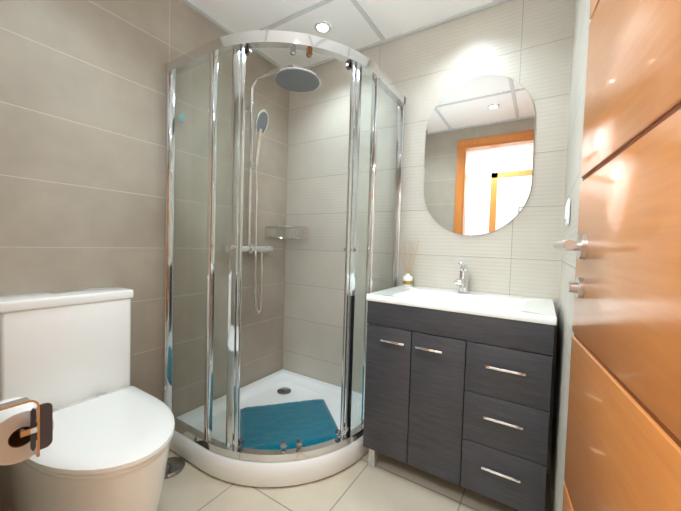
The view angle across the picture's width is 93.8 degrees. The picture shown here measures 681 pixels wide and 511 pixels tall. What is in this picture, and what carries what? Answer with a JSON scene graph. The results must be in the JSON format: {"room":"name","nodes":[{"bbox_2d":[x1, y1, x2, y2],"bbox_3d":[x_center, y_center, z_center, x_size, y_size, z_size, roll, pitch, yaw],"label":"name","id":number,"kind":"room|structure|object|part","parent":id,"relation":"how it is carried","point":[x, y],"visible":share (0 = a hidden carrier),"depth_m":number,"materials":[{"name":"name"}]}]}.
{"room":"bathroom","nodes":[
{"label":"bathroom","id":0,"kind":"room"},
{"bbox_2d":[0,0,288,510],"bbox_3d":[-0.887,-0.251,1.677,0.120,2.420,1.880,3,2,32],"label":"wall","id":1,"kind":"structure","parent":0,"point":[82,133],"depth_m":1.47,"materials":[{"name":"tile"}]},
{"bbox_2d":[189,0,492,67],"bbox_3d":[-0.037,-1.277,1.122,2.060,0.040,1.880,3,2,32],"label":"ceiling","id":2,"kind":"structure","parent":0,"point":[349,24],"depth_m":1.71,"materials":[{"name":"white paint"}]},
{"bbox_2d":[314,21,330,32],"bbox_3d":[-0.100,-1.278,1.790,0.092,0.008,0.092,3,2,32],"label":"recessed light","id":3,"kind":"object","parent":2,"relation":"in","point":[326,26],"visible":1,"depth_m":1.78,"materials":[{"name":"white"}]},
{"bbox_2d":[182,0,509,68],"bbox_3d":[-0.043,-1.253,1.115,1.820,0.008,1.660,3,2,32],"label":"grid","id":4,"kind":"object","parent":2,"relation":"attached to","point":[360,9],"depth_m":1.73,"materials":[{"name":"white metal"}]},
{"bbox_2d":[158,449,550,510],"bbox_3d":[-0.105,1.030,1.202,2.060,0.060,1.880,3,2,32],"label":"floor","id":5,"kind":"structure","parent":0,"point":[386,483],"depth_m":1.33,"materials":[{"name":"tile"}]},
{"bbox_2d":[0,286,174,510],"bbox_3d":[-0.831,0.564,1.080,0.677,0.835,0.392,3,2,32],"label":"toilet","id":6,"kind":"object","parent":5,"relation":"on","point":[65,354],"visible":0.88,"depth_m":1.04,"materials":[{"name":"white ceramic"}]},
{"bbox_3d":[-0.756,0.563,1.032,0.499,0.048,0.386,3,2,32],"label":"seat","id":7,"kind":"part","parent":6,"relation":"part of","materials":[{"name":"white plastic"}]},
{"bbox_2d":[163,386,184,478],"bbox_3d":[-0.778,0.783,1.447,0.136,0.375,0.136,3,2,32],"label":"toilet brush","id":8,"kind":"object","parent":5,"relation":"on","point":[175,466],"visible":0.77,"depth_m":1.45,"materials":[{"name":"silver metal"}]},
{"bbox_2d":[162,30,405,487],"bbox_3d":[-0.264,-0.039,1.722,0.897,2.030,0.897,3,2,32],"label":"shower","id":9,"kind":"object","parent":5,"relation":"on","point":[206,438],"visible":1,"depth_m":1.46,"materials":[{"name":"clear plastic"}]},
{"bbox_2d":[169,369,368,487],"bbox_3d":[-0.293,0.920,1.755,0.897,0.109,0.897,3,2,32],"label":"tray","id":10,"kind":"object","parent":9,"relation":"attached to","point":[282,386],"depth_m":1.50,"materials":[{"name":"white ceramic"}]},
{"bbox_3d":[-0.373,-0.530,1.832,0.553,1.063,0.370,3,2,32],"label":"riser rail","id":11,"kind":"part","parent":9,"relation":"part of","materials":[{"name":"silver metal"}]},
{"bbox_2d":[266,225,307,238],"bbox_3d":[-0.368,-0.158,2.195,0.205,0.086,0.205,3,2,32],"label":"shelf","id":12,"kind":"object","parent":9,"relation":"attached to","point":[271,226],"depth_m":2.15,"materials":[{"name":"silver metal"}]},
{"bbox_2d":[239,399,339,449],"bbox_3d":[-0.282,0.903,1.726,0.500,0.021,0.430,1,2,-17],"label":"bath mat","id":13,"kind":"object","parent":9,"relation":"on","point":[306,422],"visible":0.96,"depth_m":1.69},
{"bbox_2d":[363,262,556,510],"bbox_3d":[0.534,0.521,1.472,0.729,0.974,0.479,3,2,32],"label":"bathroom vanity","id":14,"kind":"object","parent":5,"relation":"on","point":[457,387],"visible":0.98,"depth_m":1.26,"materials":[{"name":"grey wood"}]},
{"bbox_2d":[399,240,418,286],"bbox_3d":[0.379,0.042,1.788,0.124,0.260,0.057,3,2,32],"label":"diffuser","id":15,"kind":"object","parent":14,"relation":"on","point":[407,279],"visible":1,"depth_m":1.77,"materials":[{"name":"white glass"}]},
{"bbox_3d":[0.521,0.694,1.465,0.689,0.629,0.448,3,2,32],"label":"handle","id":16,"kind":"part","parent":14,"relation":"part of","materials":[{"name":"silver metal"}]},
{"bbox_2d":[455,262,467,292],"bbox_3d":[0.599,0.110,1.579,0.052,0.154,0.152,3,2,32],"label":"faucet","id":17,"kind":"object","parent":14,"relation":"on","point":[462,281],"depth_m":1.60,"materials":[{"name":"silver metal"}]},
{"bbox_2d":[366,285,556,324],"bbox_3d":[0.546,0.246,1.469,0.729,0.112,0.465,3,2,32],"label":"basin","id":18,"kind":"object","parent":14,"relation":"in","point":[399,305],"depth_m":1.37,"materials":[{"name":"white ceramic"}]},
{"bbox_2d":[283,0,574,474],"bbox_3d":[0.453,-0.217,1.871,1.940,2.420,0.120,3,2,32],"label":"wall","id":19,"kind":"structure","parent":0,"point":[527,45],"depth_m":1.81,"materials":[{"name":"tile"}]},
{"bbox_2d":[424,75,534,235],"bbox_3d":[0.688,-0.508,1.639,0.520,0.810,0.005,3,2,32],"label":"wall mirror","id":20,"kind":"object","parent":19,"relation":"attached to","point":[479,150],"visible":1,"depth_m":1.62,"materials":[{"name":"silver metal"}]},
{"bbox_2d":[550,0,590,510],"bbox_3d":[0.896,-0.175,1.011,0.270,2.420,0.860,3,2,32],"label":"wall","id":21,"kind":"structure","parent":0,"point":[573,181],"depth_m":1.04,"materials":[{"name":"tile"}]},
{"bbox_2d":[564,198,570,224],"bbox_3d":[0.781,-0.149,1.099,0.012,0.085,0.085,3,2,32],"label":"switch plate","id":22,"kind":"object","parent":21,"relation":"attached to","point":[567,214],"visible":1,"depth_m":1.06,"materials":[{"name":"white plastic"}]},
{"bbox_2d":[562,0,680,510],"bbox_3d":[0.374,0.021,0.348,0.040,2.027,0.780,3,2,25],"label":"door leaf","id":23,"kind":"structure","parent":21,"relation":"in","point":[623,444],"depth_m":0.44,"materials":[{"name":"brown wood"}]},
{"bbox_2d":[553,233,587,297],"bbox_3d":[0.493,0.023,0.600,0.151,0.132,0.146,3,2,25],"label":"door handle","id":24,"kind":"object","parent":23,"relation":"attached to","point":[579,245],"depth_m":0.64,"materials":[{"name":"silver metal"}]},
{"bbox_3d":[-0.941,-0.217,0.658,0.880,2.420,0.100,3,2,32],"label":"wall","id":25,"kind":"structure","parent":0,"visible":0},
{"bbox_2d":[0,397,53,464],"bbox_3d":[-0.717,0.355,0.677,0.159,0.172,0.154,3,2,32],"label":"paper holder","id":26,"kind":"object","parent":25,"relation":"attached to","point":[26,427],"visible":1,"depth_m":0.68,"materials":[{"name":"white paper"}]}
]}

